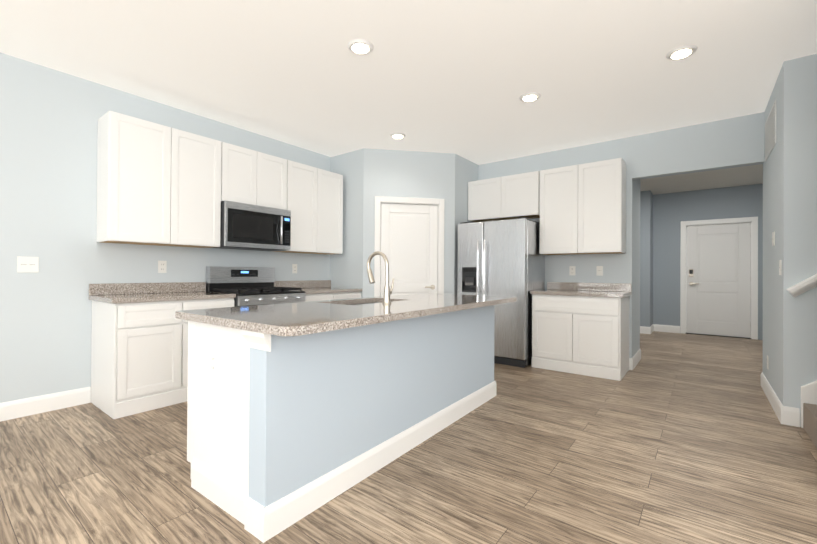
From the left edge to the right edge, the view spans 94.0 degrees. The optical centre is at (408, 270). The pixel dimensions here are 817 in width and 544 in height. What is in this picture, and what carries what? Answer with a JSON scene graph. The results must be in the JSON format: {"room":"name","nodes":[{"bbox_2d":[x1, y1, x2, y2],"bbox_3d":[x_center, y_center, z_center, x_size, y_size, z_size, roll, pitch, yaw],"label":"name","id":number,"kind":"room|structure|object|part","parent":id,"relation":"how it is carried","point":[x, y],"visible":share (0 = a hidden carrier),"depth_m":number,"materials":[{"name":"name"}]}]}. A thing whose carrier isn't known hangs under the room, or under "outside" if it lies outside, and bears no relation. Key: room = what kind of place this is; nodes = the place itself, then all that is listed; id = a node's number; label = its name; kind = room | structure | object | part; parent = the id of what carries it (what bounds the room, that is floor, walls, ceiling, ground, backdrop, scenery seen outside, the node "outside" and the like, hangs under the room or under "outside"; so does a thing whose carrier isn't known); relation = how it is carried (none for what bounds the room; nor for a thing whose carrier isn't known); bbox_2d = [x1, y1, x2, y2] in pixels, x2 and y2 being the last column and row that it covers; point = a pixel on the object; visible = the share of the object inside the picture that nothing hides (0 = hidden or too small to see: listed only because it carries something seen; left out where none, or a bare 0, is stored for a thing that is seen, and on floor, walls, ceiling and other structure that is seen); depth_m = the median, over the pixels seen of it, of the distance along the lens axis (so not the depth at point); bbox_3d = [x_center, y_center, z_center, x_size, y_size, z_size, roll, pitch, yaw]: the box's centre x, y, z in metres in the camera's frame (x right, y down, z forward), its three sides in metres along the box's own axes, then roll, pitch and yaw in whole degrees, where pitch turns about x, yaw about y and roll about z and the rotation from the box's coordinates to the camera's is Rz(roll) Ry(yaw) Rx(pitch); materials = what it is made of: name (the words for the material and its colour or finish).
{"room":"kitchen","nodes":[
{"label":"kitchen","id":0,"kind":"room"},
{"bbox_2d":[0,53,330,402],"bbox_3d":[-2.898,-0.251,3.107,0.120,2.740,10.500,0,0,38],"label":"wall","id":1,"kind":"structure","parent":0,"point":[49,117],"depth_m":3.11,"materials":[{"name":"blue paint"}]},
{"bbox_2d":[17,256,38,271],"bbox_3d":[-2.941,-0.049,2.945,0.009,0.122,0.118,0,0,38],"label":"light switch","id":2,"kind":"object","parent":1,"relation":"attached to","point":[27,264],"visible":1,"depth_m":2.94,"materials":[{"name":"white plastic"}]},
{"bbox_2d":[0,387,90,421],"bbox_3d":[-4.322,1.033,1.153,0.014,0.135,5.285,0,0,38],"label":"baseboard","id":3,"kind":"structure","parent":1,"relation":"attached to","point":[14,409],"depth_m":3.01,"materials":[{"name":"white wood"}]},
{"bbox_2d":[158,261,166,272],"bbox_3d":[-2.377,-0.040,3.678,0.008,0.118,0.072,0,0,38],"label":"outlet","id":4,"kind":"object","parent":1,"relation":"attached to","point":[162,266],"visible":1,"depth_m":3.68,"materials":[{"name":"white plastic"}]},
{"bbox_2d":[96,111,342,254],"bbox_3d":[-1.730,-0.765,4.147,0.453,1.058,2.535,0,0,38],"label":"upper cabinets","id":5,"kind":"object","parent":1,"relation":"attached to","point":[159,185],"visible":1,"depth_m":3.68,"materials":[{"name":"white wood"}]},
{"bbox_2d":[213,200,290,250],"bbox_3d":[-1.717,-0.465,4.163,0.451,0.456,0.752,0,0,38],"label":"microwave","id":6,"kind":"object","parent":5,"relation":"in","point":[242,225],"depth_m":4.00,"materials":[{"name":"grey"}]},
{"bbox_2d":[292,264,296,272],"bbox_3d":[-1.455,-0.028,4.875,0.008,0.118,0.072,0,0,38],"label":"outlet","id":7,"kind":"object","parent":1,"relation":"attached to","point":[294,268],"visible":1,"depth_m":4.87,"materials":[{"name":"white plastic"}]},
{"bbox_2d":[330,148,363,297],"bbox_3d":[-0.815,-0.228,5.188,0.640,2.740,0.100,0,0,38],"label":"wall","id":8,"kind":"structure","parent":0,"point":[346,268],"depth_m":5.09,"materials":[{"name":"blue paint"}]},
{"bbox_2d":[0,331,816,543],"bbox_3d":[1.021,1.181,2.724,10.000,0.080,14.700,0,0,38],"label":"floor","id":9,"kind":"structure","parent":0,"point":[675,438],"depth_m":2.13,"materials":[{"name":"brown wood"}]},
{"bbox_2d":[89,280,361,418],"bbox_3d":[-1.661,0.626,4.091,0.635,1.012,2.652,0,0,38],"label":"base cabinet","id":10,"kind":"object","parent":9,"relation":"on","point":[139,348],"visible":0.6,"depth_m":3.12,"materials":[{"name":"white wood"}]},
{"bbox_2d":[89,280,361,303],"bbox_3d":[-1.658,0.188,4.092,0.632,0.137,2.651,0,0,38],"label":"countertop","id":11,"kind":"structure","parent":10,"relation":"on","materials":[{"name":"stone"}]},
{"bbox_2d":[206,266,305,306],"bbox_3d":[-1.605,0.544,4.066,0.730,1.175,0.754,0,0,38],"label":"range","id":12,"kind":"object","parent":9,"relation":"on","point":[249,286],"visible":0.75,"depth_m":4.04,"materials":[{"name":"grey metal"}]},
{"bbox_2d":[182,303,502,542],"bbox_3d":[-0.198,0.696,2.750,0.780,0.874,2.400,0,0,36],"label":"kitchen island","id":13,"kind":"object","parent":9,"relation":"on","point":[297,411],"depth_m":1.91,"materials":[{"name":"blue paint"}]},
{"bbox_3d":[-0.646,0.294,1.616,0.163,0.084,0.034,0,0,36],"label":"crown","id":14,"kind":"part","parent":13,"relation":"part of","materials":[{"name":"white wood"}]},
{"bbox_2d":[175,293,516,338],"bbox_3d":[-0.128,0.240,2.702,0.972,0.037,2.430,0,0,36],"label":"island countertop","id":15,"kind":"structure","parent":13,"relation":"on","point":[285,320],"depth_m":2.00,"materials":[{"name":"beige stone"}]},
{"bbox_2d":[367,251,393,303],"bbox_3d":[-0.198,0.043,2.650,0.215,0.357,0.097,0,0,36],"label":"faucet","id":16,"kind":"object","parent":15,"relation":"on","point":[387,291],"depth_m":2.59,"materials":[{"name":"silver metal"}]},
{"bbox_2d":[457,217,544,367],"bbox_3d":[1.204,0.257,5.019,0.915,1.793,0.799,0,0,38],"label":"fridge","id":17,"kind":"object","parent":9,"relation":"on","point":[501,258],"visible":0.62,"depth_m":4.66,"materials":[{"name":"grey metal"}]},
{"bbox_2d":[530,282,631,380],"bbox_3d":[2.035,0.650,4.510,0.975,1.012,0.635,0,0,38],"label":"base cabinet","id":18,"kind":"object","parent":9,"relation":"on","point":[580,328],"visible":1,"depth_m":4.27,"materials":[{"name":"white wood"}]},
{"bbox_2d":[530,282,631,297],"bbox_3d":[2.037,0.213,4.511,0.975,0.137,0.632,0,0,38],"label":"countertop","id":19,"kind":"structure","parent":18,"relation":"on","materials":[{"name":"stone"}]},
{"bbox_2d":[801,380,816,447],"bbox_3d":[3.814,-0.137,1.468,3.095,2.578,1.034,0,0,38],"label":"stairs","id":20,"kind":"structure","parent":9,"relation":"on","point":[809,408],"depth_m":2.75,"materials":[{"name":"wood"}]},
{"bbox_2d":[0,0,816,194],"bbox_3d":[1.038,-1.619,2.739,10.000,0.120,14.700,0,0,38],"label":"ceiling","id":21,"kind":"structure","parent":0,"point":[459,77],"depth_m":2.95,"materials":[{"name":"white paint"}]},
{"bbox_2d":[347,39,373,54],"bbox_3d":[-0.345,-1.598,2.731,0.190,0.018,0.190,0,0,38],"label":"recessed light","id":22,"kind":"object","parent":21,"relation":"in","point":[360,46],"visible":0.98,"depth_m":2.71,"materials":[{"name":"white"}]},
{"bbox_2d":[390,133,405,138],"bbox_3d":[-0.124,-1.588,4.492,0.190,0.018,0.190,0,0,38],"label":"recessed light","id":23,"kind":"object","parent":21,"relation":"in","point":[397,135],"visible":0.96,"depth_m":4.46,"materials":[{"name":"white"}]},
{"bbox_2d":[519,92,540,101],"bbox_3d":[1.111,-1.585,3.490,0.190,0.018,0.190,0,0,38],"label":"recessed light","id":24,"kind":"object","parent":21,"relation":"in","point":[530,96],"visible":1,"depth_m":3.46,"materials":[{"name":"white"}]},
{"bbox_2d":[666,45,697,59],"bbox_3d":[1.988,-1.584,2.776,0.190,0.018,0.190,0,0,38],"label":"recessed light","id":25,"kind":"object","parent":21,"relation":"in","point":[681,52],"visible":0.98,"depth_m":2.75,"materials":[{"name":"white"}]},
{"bbox_2d":[363,148,454,297],"bbox_3d":[0.007,-0.223,5.102,1.231,2.740,0.100,0,0,-9],"label":"wall","id":26,"kind":"structure","parent":0,"point":[401,173],"depth_m":5.06,"materials":[{"name":"blue paint"}]},
{"bbox_2d":[380,203,437,295],"bbox_3d":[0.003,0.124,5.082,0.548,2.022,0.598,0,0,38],"label":"pantry door","id":27,"kind":"structure","parent":26,"relation":"in","point":[409,241],"depth_m":5.08,"materials":[{"name":"white wood"}]},
{"bbox_2d":[374,196,444,296],"bbox_3d":[0.007,0.088,5.092,0.936,2.118,0.118,0,0,-9],"label":"door frame","id":28,"kind":"structure","parent":26,"relation":"attached to","point":[379,200],"depth_m":5.05,"materials":[{"name":"white wood"}]},
{"bbox_2d":[454,154,477,293],"bbox_3d":[0.806,-0.216,5.473,0.100,2.740,0.730,0,0,38],"label":"wall","id":29,"kind":"structure","parent":0,"point":[466,171],"depth_m":5.30,"materials":[{"name":"blue paint"}]},
{"bbox_2d":[478,112,763,357],"bbox_3d":[2.471,-0.208,5.061,3.240,2.740,0.750,0,0,38],"label":"wall","id":30,"kind":"structure","parent":0,"point":[621,268],"depth_m":4.49,"materials":[{"name":"blue paint"}]},
{"bbox_2d":[468,158,625,254],"bbox_3d":[1.709,-0.739,4.967,1.934,1.058,0.330,0,0,38],"label":"upper cabinets","id":31,"kind":"object","parent":30,"relation":"attached to","point":[579,209],"visible":0.98,"depth_m":4.61,"materials":[{"name":"white wood"}]},
{"bbox_2d":[569,266,575,274],"bbox_3d":[2.095,-0.002,4.869,0.072,0.118,0.008,0,0,38],"label":"outlet","id":32,"kind":"object","parent":30,"relation":"attached to","point":[572,270],"visible":1,"depth_m":4.87,"materials":[{"name":"white plastic"}]},
{"bbox_2d":[596,266,602,275],"bbox_3d":[2.346,-0.001,4.675,0.072,0.118,0.009,0,0,38],"label":"outlet","id":33,"kind":"object","parent":30,"relation":"attached to","point":[599,270],"visible":1,"depth_m":4.67,"materials":[{"name":"white plastic"}]},
{"bbox_2d":[629,358,632,369],"bbox_3d":[2.605,1.092,4.462,0.043,0.135,0.014,0,0,38],"label":"baseboard","id":34,"kind":"structure","parent":30,"relation":"attached to","point":[630,365],"depth_m":4.46,"materials":[{"name":"white wood"}]},
{"bbox_2d":[631,349,640,368],"bbox_3d":[2.845,1.095,4.751,0.014,0.135,0.765,0,0,38],"label":"baseboard","id":35,"kind":"structure","parent":30,"relation":"attached to","point":[636,357],"depth_m":4.70,"materials":[{"name":"white wood"}]},
{"bbox_2d":[640,190,652,326],"bbox_3d":[4.108,-0.184,7.808,1.480,2.740,0.500,0,0,38],"label":"wall","id":36,"kind":"structure","parent":0,"point":[646,258],"depth_m":7.21,"materials":[{"name":"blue paint"}]},
{"bbox_2d":[640,326,650,333],"bbox_3d":[3.949,1.116,7.592,1.496,0.135,0.014,0,0,38],"label":"baseboard","id":37,"kind":"structure","parent":36,"relation":"attached to","point":[645,330],"depth_m":7.18,"materials":[{"name":"white wood"}]},
{"bbox_2d":[653,184,762,339],"bbox_3d":[5.137,-0.180,7.406,3.600,2.740,0.120,0,0,38],"label":"wall","id":38,"kind":"structure","parent":0,"point":[671,211],"depth_m":7.30,"materials":[{"name":"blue paint"}]},
{"bbox_2d":[653,324,679,332],"bbox_3d":[4.462,1.121,7.828,1.820,0.135,0.014,0,0,38],"label":"baseboard","id":39,"kind":"structure","parent":38,"relation":"attached to","point":[667,328],"depth_m":7.40,"materials":[{"name":"white wood"}]},
{"bbox_2d":[686,223,750,337],"bbox_3d":[5.651,0.162,6.959,0.923,2.025,0.114,0,0,38],"label":"front door","id":40,"kind":"structure","parent":38,"relation":"in","point":[718,263],"depth_m":6.96,"materials":[{"name":"white paint"}]},
{"bbox_3d":[5.653,0.151,6.932,0.886,1.670,0.073,0,0,38],"label":"front door hardware","id":41,"kind":"part","parent":40,"relation":"part of","materials":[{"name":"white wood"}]},
{"bbox_2d":[680,217,757,339],"bbox_3d":[5.662,0.123,6.987,1.095,2.135,0.138,0,0,38],"label":"door frame","id":42,"kind":"structure","parent":38,"relation":"attached to","point":[753,221],"depth_m":6.75,"materials":[{"name":"white wood"}]},
{"bbox_2d":[763,54,816,426],"bbox_3d":[4.666,-0.209,2.258,3.660,2.740,1.250,0,0,38],"label":"wall block","id":43,"kind":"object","parent":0,"point":[790,221],"visible":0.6,"depth_m":2.85,"materials":[{"name":"blue paint"}]},
{"bbox_2d":[765,100,775,160],"bbox_3d":[3.252,-1.242,3.428,0.012,0.360,0.660,0,0,38],"label":"return air vent","id":44,"kind":"object","parent":43,"relation":"attached to","point":[770,133],"visible":1,"depth_m":3.36,"materials":[{"name":"white metal"}]},
{"bbox_2d":[761,372,783,423],"bbox_3d":[3.198,1.090,3.367,0.014,0.135,1.266,0,0,38],"label":"baseboard","id":45,"kind":"structure","parent":43,"relation":"attached to","point":[772,398],"depth_m":3.20,"materials":[{"name":"white wood"}]},
{"bbox_2d":[772,232,774,245],"bbox_3d":[3.128,-0.273,3.267,0.009,0.118,0.118,0,0,38],"label":"light switch","id":46,"kind":"object","parent":43,"relation":"attached to","point":[773,238],"visible":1,"depth_m":3.24,"materials":[{"name":"white plastic"}]},
{"bbox_2d":[779,260,781,274],"bbox_3d":[2.903,-0.026,2.977,0.009,0.118,0.072,0,0,38],"label":"light switch","id":47,"kind":"object","parent":43,"relation":"attached to","point":[780,267],"visible":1,"depth_m":2.95,"materials":[{"name":"white plastic"}]},
{"bbox_2d":[781,406,799,426],"bbox_3d":[2.850,1.085,2.846,0.100,0.135,0.014,0,0,38],"label":"baseboard","id":48,"kind":"structure","parent":43,"relation":"attached to","point":[791,416],"depth_m":2.84,"materials":[{"name":"white wood"}]},
{"bbox_2d":[786,274,816,296],"bbox_3d":[3.861,-0.786,2.050,2.609,1.970,0.070,0,0,38],"label":"stair handrail","id":49,"kind":"object","parent":43,"relation":"attached to","point":[805,285],"visible":1,"depth_m":2.77,"materials":[{"name":"white wood"}]}
]}

